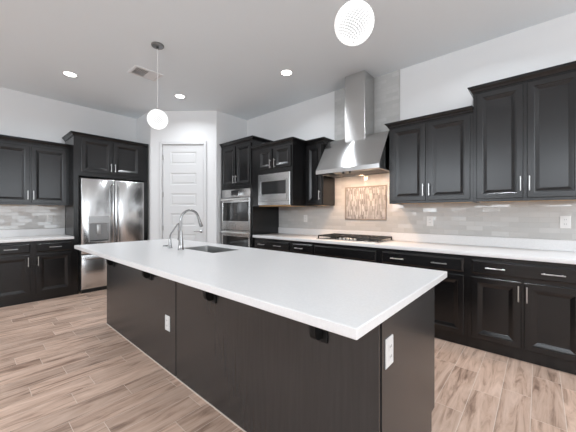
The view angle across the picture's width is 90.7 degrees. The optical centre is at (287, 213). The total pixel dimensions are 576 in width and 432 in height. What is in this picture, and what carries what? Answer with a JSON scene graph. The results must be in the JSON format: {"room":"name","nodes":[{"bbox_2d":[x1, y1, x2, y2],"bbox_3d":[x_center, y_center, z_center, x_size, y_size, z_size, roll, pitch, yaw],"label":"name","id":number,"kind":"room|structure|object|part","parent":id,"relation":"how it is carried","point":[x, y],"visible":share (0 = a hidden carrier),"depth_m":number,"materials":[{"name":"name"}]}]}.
{"room":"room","nodes":[
{"label":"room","id":0,"kind":"room"},
{"bbox_2d":[0,87,136,229],"bbox_3d":[-5.493,-0.305,3.024,0.150,3.163,7.270,0,0,41],"label":"wall","id":1,"kind":"structure","parent":0,"point":[24,115],"depth_m":4.71,"materials":[{"name":"white paint"}]},
{"bbox_2d":[0,205,64,229],"bbox_3d":[-4.109,0.048,4.474,0.008,0.404,0.957,0,0,41],"label":"wall tile","id":2,"kind":"structure","parent":1,"relation":"attached to","point":[11,216],"depth_m":4.50,"materials":[{"name":"white tile"}]},
{"bbox_2d":[47,215,52,221],"bbox_3d":[-3.916,0.089,4.680,0.009,0.120,0.076,0,0,41],"label":"outlet","id":3,"kind":"object","parent":2,"relation":"attached to","point":[49,217],"visible":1,"depth_m":4.68,"materials":[{"name":"white plastic"}]},
{"bbox_2d":[0,134,69,205],"bbox_3d":[-3.984,-0.617,4.349,0.357,0.990,0.983,0,0,41],"label":"upper cabinet","id":4,"kind":"object","parent":1,"relation":"attached to","point":[32,171],"visible":1,"depth_m":4.29,"materials":[{"name":"brown wood"}]},
{"bbox_3d":[-4.020,-0.576,4.105,0.020,0.853,0.431,0,0,41],"label":"door","id":5,"kind":"part","parent":4,"relation":"part of","materials":[{"name":"brown wood"}]},
{"bbox_3d":[-3.988,-1.073,4.352,0.348,0.079,0.983,0,0,41],"label":"crown moulding","id":6,"kind":"part","parent":4,"relation":"part of","materials":[{"name":"brown wood"}]},
{"bbox_3d":[-3.721,-0.576,4.443,0.020,0.853,0.427,0,0,41],"label":"door","id":7,"kind":"part","parent":4,"relation":"part of","materials":[{"name":"brown wood"}]},
{"bbox_2d":[137,112,149,239],"bbox_3d":[-2.807,-0.305,5.582,0.795,3.163,0.120,0,0,41],"label":"wall","id":8,"kind":"structure","parent":0,"point":[143,127],"depth_m":5.39,"materials":[{"name":"white paint"}]},
{"bbox_2d":[150,111,215,242],"bbox_3d":[-1.931,-0.305,5.304,1.232,3.163,0.100,0,0,2],"label":"wall","id":9,"kind":"structure","parent":0,"point":[182,125],"depth_m":5.25,"materials":[{"name":"white paint"}]},
{"bbox_2d":[159,141,206,241],"bbox_3d":[-1.936,-0.026,5.252,0.890,2.604,0.094,0,0,2],"label":"door","id":10,"kind":"structure","parent":9,"relation":"in","point":[184,166],"depth_m":5.27,"materials":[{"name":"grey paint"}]},
{"bbox_2d":[216,111,246,243],"bbox_3d":[-1.082,-0.305,5.592,0.120,3.163,0.848,0,0,41],"label":"wall","id":11,"kind":"structure","parent":0,"point":[229,128],"depth_m":5.30,"materials":[{"name":"white paint"}]},
{"bbox_2d":[0,0,575,119],"bbox_3d":[-1.169,-1.937,0.220,10.345,0.100,9.083,0,0,41],"label":"ceiling","id":12,"kind":"structure","parent":0,"point":[229,57],"depth_m":3.18,"materials":[{"name":"white paint"}]},
{"bbox_2d":[62,71,77,77],"bbox_3d":[-2.956,-1.882,3.860,0.180,0.008,0.180,0,0,41],"label":"recessed light","id":13,"kind":"object","parent":12,"relation":"in","point":[67,73],"visible":1,"depth_m":3.86,"materials":[{"name":"white plastic"}]},
{"bbox_2d":[128,65,162,80],"bbox_3d":[-1.920,-1.881,3.840,0.270,0.012,0.360,0,0,41],"label":"ceiling vent","id":14,"kind":"object","parent":12,"relation":"in","point":[137,70],"visible":0.99,"depth_m":3.82,"materials":[{"name":"white metal"}]},
{"bbox_2d":[147,42,167,128],"bbox_3d":[-1.463,-1.415,3.194,0.217,0.944,0.216,0,0,-31],"label":"pendant light","id":15,"kind":"object","parent":12,"relation":"hanging from","point":[156,118],"visible":1,"depth_m":3.15,"materials":[{"name":"white glass"}]},
{"bbox_2d":[148,110,165,127],"bbox_3d":[-1.463,-1.052,3.194,0.200,0.199,0.200,0,0,41],"label":"diffuser","id":16,"kind":"object","parent":15,"relation":"attached to","point":[156,118],"depth_m":3.12,"materials":[{"name":"white glass"}]},
{"bbox_3d":[-1.463,-1.504,3.194,0.006,0.674,0.006,0,0,19],"label":"cord","id":17,"kind":"part","parent":15,"relation":"part of","materials":[{"name":"white plastic"}]},
{"bbox_3d":[-1.463,-1.051,3.194,0.217,0.217,0.216,0,0,41],"label":"lamp shade","id":18,"kind":"part","parent":15,"relation":"part of","materials":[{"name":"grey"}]},
{"bbox_2d":[174,94,185,98],"bbox_3d":[-1.741,-1.882,4.588,0.180,0.008,0.180,0,0,41],"label":"recessed light","id":19,"kind":"object","parent":12,"relation":"in","point":[180,96],"visible":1,"depth_m":4.59,"materials":[{"name":"white plastic"}]},
{"bbox_2d":[280,69,292,75],"bbox_3d":[-0.020,-1.882,3.818,0.180,0.008,0.180,0,0,41],"label":"recessed light","id":20,"kind":"object","parent":12,"relation":"in","point":[286,72],"visible":1,"depth_m":3.81,"materials":[{"name":"white plastic"}]},
{"bbox_2d":[334,0,373,45],"bbox_3d":[0.367,-1.415,1.581,0.217,0.944,0.216,0,0,-31],"label":"pendant light","id":21,"kind":"object","parent":12,"relation":"hanging from","point":[354,21],"visible":1,"depth_m":1.51,"materials":[{"name":"white glass"}]},
{"bbox_2d":[0,289,575,431],"bbox_3d":[-1.169,1.306,0.220,10.245,0.060,8.983,0,0,41],"label":"floor","id":22,"kind":"structure","parent":0,"point":[63,368],"depth_m":2.11,"materials":[{"name":"brown wood"}]},
{"bbox_2d":[0,241,32,307],"bbox_3d":[-4.021,0.839,4.078,0.654,0.874,0.479,0,0,41],"label":"base cabinet","id":23,"kind":"object","parent":22,"relation":"on","point":[16,258],"visible":0.98,"depth_m":3.94,"materials":[{"name":"brown wood"}]},
{"bbox_3d":[-3.806,0.499,3.894,0.020,0.130,0.417,0,0,41],"label":"drawer","id":24,"kind":"part","parent":23,"relation":"part of","materials":[{"name":"brown wood"}]},
{"bbox_3d":[-3.806,0.881,3.894,0.020,0.574,0.417,0,0,41],"label":"door","id":25,"kind":"part","parent":23,"relation":"part of","materials":[{"name":"brown wood"}]},
{"bbox_2d":[0,228,73,242],"bbox_3d":[-3.876,0.326,4.263,0.633,0.148,0.968,0,0,41],"label":"countertop","id":26,"kind":"structure","parent":23,"relation":"on","point":[18,235],"depth_m":4.38,"materials":[{"name":"white stone"}]},
{"bbox_2d":[33,239,73,301],"bbox_3d":[-3.704,0.839,4.438,0.654,0.874,0.478,0,0,41],"label":"base cabinet","id":27,"kind":"object","parent":22,"relation":"on","point":[53,260],"visible":0.98,"depth_m":4.24,"materials":[{"name":"brown wood"}]},
{"bbox_3d":[-3.488,0.499,4.254,0.020,0.130,0.417,0,0,41],"label":"drawer","id":28,"kind":"part","parent":27,"relation":"part of","materials":[{"name":"brown wood"}]},
{"bbox_3d":[-3.488,0.881,4.254,0.020,0.574,0.417,0,0,41],"label":"door","id":29,"kind":"part","parent":27,"relation":"part of","materials":[{"name":"brown wood"}]},
{"bbox_2d":[62,131,148,294],"bbox_3d":[-3.195,0.002,5.030,0.634,2.549,1.170,0,0,41],"label":"tall cabinet","id":30,"kind":"object","parent":22,"relation":"on","point":[91,156],"visible":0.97,"depth_m":4.71,"materials":[{"name":"brown wood"}]},
{"bbox_3d":[-3.139,-0.930,4.681,0.020,0.543,0.431,0,0,41],"label":"door","id":31,"kind":"part","parent":30,"relation":"part of","materials":[{"name":"brown wood"}]},
{"bbox_3d":[-3.198,-1.243,5.033,0.625,0.060,1.170,0,0,41],"label":"crown moulding","id":32,"kind":"part","parent":30,"relation":"part of","materials":[{"name":"brown wood"}]},
{"bbox_3d":[-2.836,-0.930,5.024,0.020,0.543,0.434,0,0,41],"label":"door","id":33,"kind":"part","parent":30,"relation":"part of","materials":[{"name":"brown wood"}]},
{"bbox_2d":[79,178,143,292],"bbox_3d":[-3.148,0.360,5.017,0.702,1.832,0.952,0,0,41],"label":"refrigerator","id":34,"kind":"object","parent":22,"relation":"on","point":[110,211],"visible":0.76,"depth_m":4.71,"materials":[{"name":"grey metal"}]},
{"bbox_3d":[-2.960,0.938,4.851,0.058,0.547,0.948,0,0,41],"label":"freezer drawer","id":35,"kind":"part","parent":34,"relation":"part of","materials":[{"name":"silver metal"}]},
{"bbox_3d":[-3.118,0.049,4.673,0.058,1.210,0.472,0,0,41],"label":"door","id":36,"kind":"part","parent":34,"relation":"part of","materials":[{"name":"silver metal"}]},
{"bbox_3d":[-3.089,0.259,4.660,0.007,0.415,0.294,0,0,41],"label":"dispenser panel","id":37,"kind":"part","parent":34,"relation":"part of","materials":[{"name":"grey"}]},
{"bbox_3d":[-2.939,0.043,4.782,0.077,1.087,0.023,0,0,41],"label":"handle","id":38,"kind":"part","parent":34,"relation":"part of","materials":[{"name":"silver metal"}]},
{"bbox_3d":[-2.889,0.043,4.839,0.077,1.087,0.023,0,0,41],"label":"handle","id":39,"kind":"part","parent":34,"relation":"part of","materials":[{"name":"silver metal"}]},
{"bbox_3d":[-2.803,0.049,5.030,0.058,1.210,0.472,0,0,41],"label":"door","id":40,"kind":"part","parent":34,"relation":"part of","materials":[{"name":"silver metal"}]},
{"bbox_2d":[219,135,278,247],"bbox_3d":[-0.704,0.002,5.205,0.919,2.549,0.684,0,0,41],"label":"tall cabinet","id":41,"kind":"object","parent":22,"relation":"on","point":[236,155],"visible":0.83,"depth_m":4.93,"materials":[{"name":"brown wood"}]},
{"bbox_3d":[-1.073,-0.828,5.133,0.390,0.703,0.020,0,0,41],"label":"door","id":42,"kind":"part","parent":41,"relation":"part of","materials":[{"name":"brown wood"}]},
{"bbox_2d":[220,188,250,247],"bbox_3d":[-0.753,0.256,5.169,0.786,1.350,0.632,0,0,41],"label":"double wall oven","id":43,"kind":"object","parent":41,"relation":"in","point":[236,203],"visible":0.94,"depth_m":4.94,"materials":[{"name":"grey metal"}]},
{"bbox_3d":[-0.944,0.338,4.952,0.726,0.024,0.053,0,0,41],"label":"handle","id":44,"kind":"part","parent":43,"relation":"part of","materials":[{"name":"silver metal"}]},
{"bbox_3d":[-0.944,-0.236,4.952,0.726,0.024,0.053,0,0,41],"label":"handle","id":45,"kind":"part","parent":43,"relation":"part of","materials":[{"name":"silver metal"}]},
{"bbox_3d":[-0.917,0.596,4.982,0.786,0.590,0.030,0,0,41],"label":"oven door","id":46,"kind":"part","parent":43,"relation":"part of","materials":[{"name":"silver metal"}]},
{"bbox_3d":[-0.917,0.011,4.982,0.786,0.561,0.030,0,0,41],"label":"oven door","id":47,"kind":"part","parent":43,"relation":"part of","materials":[{"name":"silver metal"}]},
{"bbox_3d":[-0.915,-0.347,4.985,0.786,0.142,0.022,0,0,41],"label":"control panel","id":48,"kind":"part","parent":43,"relation":"part of","materials":[{"name":"silver metal"}]},
{"bbox_3d":[-0.761,-0.828,4.857,0.390,0.703,0.020,0,0,41],"label":"door","id":49,"kind":"part","parent":41,"relation":"part of","materials":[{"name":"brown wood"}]},
{"bbox_3d":[-0.701,-1.243,5.208,0.919,0.060,0.675,0,0,41],"label":"crown moulding","id":50,"kind":"part","parent":41,"relation":"part of","materials":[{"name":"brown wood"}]},
{"bbox_2d":[106,259,433,431],"bbox_3d":[-0.630,0.838,2.471,3.274,0.876,0.850,0,0,41],"label":"kitchen island","id":51,"kind":"object","parent":22,"relation":"on","point":[261,370],"depth_m":1.55,"materials":[{"name":"brown wood"}]},
{"bbox_3d":[-1.930,0.493,3.095,0.058,0.185,0.068,0,0,41],"label":"support bracket","id":52,"kind":"part","parent":51,"relation":"part of","materials":[{"name":"black metal"}]},
{"bbox_3d":[-1.478,0.836,2.752,1.623,0.872,0.013,0,0,41],"label":"panel","id":53,"kind":"part","parent":51,"relation":"part of","materials":[{"name":"black wood"}]},
{"bbox_3d":[-1.225,0.493,2.474,0.058,0.185,0.068,0,0,41],"label":"support bracket","id":54,"kind":"part","parent":51,"relation":"part of","materials":[{"name":"black metal"}]},
{"bbox_2d":[165,314,169,331],"bbox_3d":[-0.973,0.886,2.291,0.076,0.120,0.009,0,0,41],"label":"outlet","id":55,"kind":"object","parent":51,"relation":"attached to","point":[167,318],"visible":1,"depth_m":2.28,"materials":[{"name":"white plastic"}]},
{"bbox_3d":[-0.505,0.493,1.839,0.058,0.185,0.068,0,0,41],"label":"support bracket","id":56,"kind":"part","parent":51,"relation":"part of","materials":[{"name":"black metal"}]},
{"bbox_3d":[-0.486,0.493,1.860,0.058,0.184,0.011,0,0,41],"label":"wall plate","id":57,"kind":"part","parent":51,"relation":"part of","materials":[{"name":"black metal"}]},
{"bbox_2d":[74,238,446,339],"bbox_3d":[-0.709,0.381,2.488,3.500,0.038,1.172,0,0,41],"label":"island countertop","id":58,"kind":"structure","parent":51,"relation":"on","point":[348,298],"depth_m":1.60,"materials":[{"name":"white stone"}]},
{"bbox_2d":[168,223,178,247],"bbox_3d":[-1.188,0.232,2.943,0.120,0.260,0.047,0,0,14],"label":"soap dispenser","id":59,"kind":"object","parent":58,"relation":"on","point":[170,242],"visible":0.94,"depth_m":2.94,"materials":[{"name":"grey metal"}]},
{"bbox_2d":[177,209,202,249],"bbox_3d":[-0.997,0.161,2.898,0.085,0.402,0.274,0,0,41],"label":"faucet","id":60,"kind":"object","parent":58,"relation":"on","point":[180,233],"visible":1,"depth_m":2.81,"materials":[{"name":"grey metal"}]},
{"bbox_3d":[-0.994,0.068,2.882,0.023,0.217,0.215,0,0,41],"label":"spout","id":61,"kind":"part","parent":60,"relation":"part of","materials":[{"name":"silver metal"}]},
{"bbox_2d":[185,246,236,252],"bbox_3d":[-0.793,0.486,2.892,0.625,0.244,0.350,0,0,41],"label":"sink","id":62,"kind":"object","parent":58,"relation":"in","point":[211,249],"visible":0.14,"depth_m":3.10,"materials":[{"name":"silver metal"}]},
{"bbox_3d":[-0.249,0.836,1.668,1.631,0.872,0.013,0,0,41],"label":"panel","id":63,"kind":"part","parent":51,"relation":"part of","materials":[{"name":"black wood"}]},
{"bbox_3d":[0.136,0.493,1.273,0.058,0.185,0.068,0,0,41],"label":"support bracket","id":64,"kind":"part","parent":51,"relation":"part of","materials":[{"name":"black metal"}]},
{"bbox_3d":[0.155,0.493,1.295,0.058,0.184,0.011,0,0,41],"label":"wall plate","id":65,"kind":"part","parent":51,"relation":"part of","materials":[{"name":"black metal"}]},
{"bbox_2d":[385,334,392,369],"bbox_3d":[0.424,0.576,1.183,0.009,0.120,0.076,0,0,41],"label":"outlet","id":66,"kind":"object","parent":51,"relation":"attached to","point":[389,341],"visible":1,"depth_m":1.17,"materials":[{"name":"white plastic"}]},
{"bbox_3d":[0.620,0.836,1.429,0.021,0.872,0.761,0,0,41],"label":"panel","id":67,"kind":"part","parent":51,"relation":"part of","materials":[{"name":"black wood"}]},
{"bbox_2d":[254,237,291,252],"bbox_3d":[-0.077,0.839,4.658,0.833,0.874,0.654,0,0,41],"label":"base cabinet","id":68,"kind":"object","parent":22,"relation":"on","point":[260,243],"visible":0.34,"depth_m":4.40,"materials":[{"name":"brown wood"}]},
{"bbox_3d":[-0.260,0.499,4.442,0.745,0.130,0.020,0,0,41],"label":"drawer","id":69,"kind":"part","parent":68,"relation":"part of","materials":[{"name":"brown wood"}]},
{"bbox_2d":[253,227,575,263],"bbox_3d":[1.078,0.329,3.667,3.874,0.143,0.636,0,0,41],"label":"countertop","id":70,"kind":"structure","parent":68,"relation":"on","point":[543,250],"depth_m":3.08,"materials":[{"name":"white stone"}]},
{"bbox_2d":[316,233,392,242],"bbox_3d":[0.897,0.333,3.885,0.906,0.057,0.485,0,0,41],"label":"cooktop","id":71,"kind":"object","parent":70,"relation":"in","point":[334,236],"visible":1,"depth_m":3.77,"materials":[{"name":"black metal"}]},
{"bbox_2d":[292,241,313,254],"bbox_3d":[0.384,0.839,4.251,0.395,0.874,0.654,0,0,41],"label":"base cabinet","id":72,"kind":"object","parent":22,"relation":"on","point":[300,247],"visible":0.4,"depth_m":4.02,"materials":[{"name":"brown wood"}]},
{"bbox_2d":[314,242,378,262],"bbox_3d":[0.885,0.839,3.810,0.938,0.874,0.654,0,0,41],"label":"base cabinet","id":73,"kind":"object","parent":22,"relation":"on","point":[359,253],"visible":0.09,"depth_m":3.55,"materials":[{"name":"brown wood"}]},
{"bbox_2d":[379,248,467,345],"bbox_3d":[1.566,0.839,3.210,0.875,0.874,0.654,0,0,41],"label":"base cabinet","id":74,"kind":"object","parent":22,"relation":"on","point":[451,294],"visible":0.44,"depth_m":2.82,"materials":[{"name":"brown wood"}]},
{"bbox_3d":[1.381,0.499,2.995,0.809,0.130,0.020,0,0,41],"label":"drawer","id":75,"kind":"part","parent":74,"relation":"part of","materials":[{"name":"brown wood"}]},
{"bbox_3d":[1.535,0.881,2.859,0.397,0.574,0.020,0,0,41],"label":"door","id":76,"kind":"part","parent":74,"relation":"part of","materials":[{"name":"brown wood"}]},
{"bbox_2d":[468,255,575,374],"bbox_3d":[2.200,0.839,2.650,0.815,0.874,0.654,0,0,41],"label":"base cabinet","id":77,"kind":"object","parent":22,"relation":"on","point":[523,310],"visible":1,"depth_m":2.43,"materials":[{"name":"brown wood"}]},
{"bbox_3d":[1.869,0.881,2.565,0.362,0.574,0.020,0,0,41],"label":"door","id":78,"kind":"part","parent":77,"relation":"part of","materials":[{"name":"brown wood"}]},
{"bbox_3d":[2.014,0.499,2.438,0.748,0.130,0.020,0,0,41],"label":"drawer","id":79,"kind":"part","parent":77,"relation":"part of","materials":[{"name":"brown wood"}]},
{"bbox_3d":[2.015,0.691,2.400,0.010,0.135,0.034,0,0,41],"label":"handle","id":80,"kind":"part","parent":77,"relation":"part of","materials":[{"name":"silver metal"}]},
{"bbox_3d":[2.157,0.881,2.311,0.366,0.574,0.020,0,0,41],"label":"door","id":81,"kind":"part","parent":77,"relation":"part of","materials":[{"name":"brown wood"}]},
{"bbox_3d":[2.138,0.499,2.292,0.145,0.010,0.034,0,0,41],"label":"handle","id":82,"kind":"part","parent":77,"relation":"part of","materials":[{"name":"silver metal"}]},
{"bbox_2d":[247,12,575,240],"bbox_3d":[2.429,-0.305,2.982,8.600,3.163,0.120,0,0,41],"label":"wall","id":83,"kind":"structure","parent":0,"point":[439,84],"depth_m":3.33,"materials":[{"name":"white paint"}]},
{"bbox_2d":[251,137,309,206],"bbox_3d":[-0.054,-0.604,4.625,0.911,0.988,0.674,0,0,41],"label":"upper cabinet","id":84,"kind":"object","parent":83,"relation":"attached to","point":[286,154],"visible":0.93,"depth_m":4.32,"materials":[{"name":"brown wood"}]},
{"bbox_3d":[-0.358,-0.844,4.502,0.287,0.310,0.020,0,0,41],"label":"door","id":85,"kind":"part","parent":84,"relation":"part of","materials":[{"name":"brown wood"}]},
{"bbox_2d":[258,171,290,205],"bbox_3d":[-0.076,-0.367,4.539,0.676,0.489,0.480,0,0,41],"label":"microwave","id":86,"kind":"object","parent":84,"relation":"in","point":[274,188],"visible":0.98,"depth_m":4.33,"materials":[{"name":"silver metal"}]},
{"bbox_3d":[-0.223,-0.358,4.375,0.558,0.296,0.032,0,0,41],"label":"door","id":87,"kind":"part","parent":86,"relation":"part of","materials":[{"name":"silver metal"}]},
{"bbox_3d":[-0.075,-0.393,4.224,0.110,0.197,0.002,0,0,41],"label":"control panel","id":88,"kind":"part","parent":86,"relation":"part of","materials":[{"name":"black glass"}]},
{"bbox_3d":[-0.051,-1.065,4.628,0.911,0.065,0.665,0,0,41],"label":"crown moulding","id":89,"kind":"part","parent":84,"relation":"part of","materials":[{"name":"brown wood"}]},
{"bbox_3d":[-0.082,-0.844,4.258,0.325,0.310,0.020,0,0,41],"label":"door","id":90,"kind":"part","parent":84,"relation":"part of","materials":[{"name":"brown wood"}]},
{"bbox_3d":[-0.011,-0.116,4.612,0.681,0.011,0.604,0,0,41],"label":"panel","id":91,"kind":"part","parent":84,"relation":"part of","materials":[{"name":"brown wood"}]},
{"bbox_2d":[305,137,334,205],"bbox_3d":[0.499,-0.608,4.351,0.367,0.984,0.376,0,0,41],"label":"upper cabinet","id":92,"kind":"object","parent":83,"relation":"attached to","point":[320,190],"visible":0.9,"depth_m":4.26,"materials":[{"name":"brown wood"}]},
{"bbox_3d":[0.389,-0.579,4.256,0.272,0.870,0.020,0,0,41],"label":"door","id":93,"kind":"part","parent":92,"relation":"part of","materials":[{"name":"brown wood"}]},
{"bbox_3d":[0.502,-1.067,4.355,0.367,0.067,0.367,0,0,41],"label":"crown moulding","id":94,"kind":"part","parent":92,"relation":"part of","materials":[{"name":"brown wood"}]},
{"bbox_2d":[316,70,388,177],"bbox_3d":[0.913,-1.200,3.858,0.916,1.373,0.554,0,0,41],"label":"range hood","id":95,"kind":"object","parent":83,"relation":"attached to","point":[362,152],"visible":0.98,"depth_m":3.80,"materials":[{"name":"silver metal"}]},
{"bbox_2d":[399,70,399,120],"bbox_3d":[1.097,-1.010,4.070,0.999,1.753,0.010,0,0,41],"label":"trim","id":96,"kind":"structure","parent":83,"relation":"attached to","point":[399,70],"depth_m":3.74,"materials":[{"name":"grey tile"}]},
{"bbox_2d":[279,70,575,240],"bbox_3d":[1.288,-0.816,3.903,3.875,2.143,0.008,0,0,41],"label":"wall tile","id":97,"kind":"structure","parent":83,"relation":"attached to","point":[526,219],"depth_m":3.61,"materials":[{"name":"white tile"}]},
{"bbox_2d":[345,185,386,219],"bbox_3d":[1.094,-0.143,4.060,0.637,0.482,0.012,0,0,41],"label":"mosaic panel","id":98,"kind":"object","parent":97,"relation":"attached to","point":[369,202],"visible":1,"depth_m":4.04,"materials":[{"name":"brown tile"}]},
{"bbox_2d":[427,216,432,225],"bbox_3d":[1.741,0.098,3.491,0.076,0.120,0.009,0,0,41],"label":"outlet","id":99,"kind":"object","parent":97,"relation":"attached to","point":[429,218],"visible":1,"depth_m":3.49,"materials":[{"name":"white plastic"}]},
{"bbox_2d":[560,216,570,228],"bbox_3d":[2.635,0.086,2.704,0.076,0.120,0.009,0,0,41],"label":"outlet","id":100,"kind":"object","parent":97,"relation":"attached to","point":[565,221],"visible":1,"depth_m":2.70,"materials":[{"name":"white plastic"}]},
{"bbox_2d":[384,105,476,203],"bbox_3d":[1.651,-0.607,3.336,0.919,0.982,0.376,0,0,41],"label":"upper cabinet","id":101,"kind":"object","parent":83,"relation":"attached to","point":[431,155],"visible":0.91,"depth_m":3.17,"materials":[{"name":"brown wood"}]},
{"bbox_3d":[1.411,-0.583,3.356,0.384,0.878,0.020,0,0,41],"label":"door","id":102,"kind":"part","parent":101,"relation":"part of","materials":[{"name":"brown wood"}]},
{"bbox_3d":[1.654,-1.065,3.340,0.919,0.065,0.367,0,0,41],"label":"crown moulding","id":103,"kind":"part","parent":101,"relation":"part of","materials":[{"name":"brown wood"}]},
{"bbox_3d":[1.692,-0.123,3.349,0.838,0.008,0.299,0,0,41],"label":"panel","id":104,"kind":"part","parent":101,"relation":"part of","materials":[{"name":"brown wood"}]},
{"bbox_3d":[1.729,-0.583,3.075,0.404,0.878,0.020,0,0,41],"label":"door","id":105,"kind":"part","parent":101,"relation":"part of","materials":[{"name":"brown wood"}]},
{"bbox_2d":[467,61,575,202],"bbox_3d":[2.301,-0.703,2.763,0.902,1.174,0.376,0,0,41],"label":"upper cabinet","id":106,"kind":"object","parent":83,"relation":"attached to","point":[524,125],"visible":1,"depth_m":2.63,"materials":[{"name":"brown wood"}]},
{"bbox_3d":[2.061,-0.678,2.782,0.366,1.068,0.020,0,0,41],"label":"door","id":107,"kind":"part","parent":106,"relation":"part of","materials":[{"name":"brown wood"}]},
{"bbox_3d":[2.304,-1.256,2.766,0.902,0.067,0.367,0,0,41],"label":"crown moulding","id":108,"kind":"part","parent":106,"relation":"part of","materials":[{"name":"brown wood"}]},
{"bbox_3d":[2.325,-0.123,2.790,0.776,0.008,0.299,0,0,41],"label":"panel","id":109,"kind":"part","parent":106,"relation":"part of","materials":[{"name":"brown wood"}]},
{"bbox_3d":[2.355,-0.678,2.523,0.362,1.068,0.020,0,0,41],"label":"door","id":110,"kind":"part","parent":106,"relation":"part of","materials":[{"name":"brown wood"}]}
]}

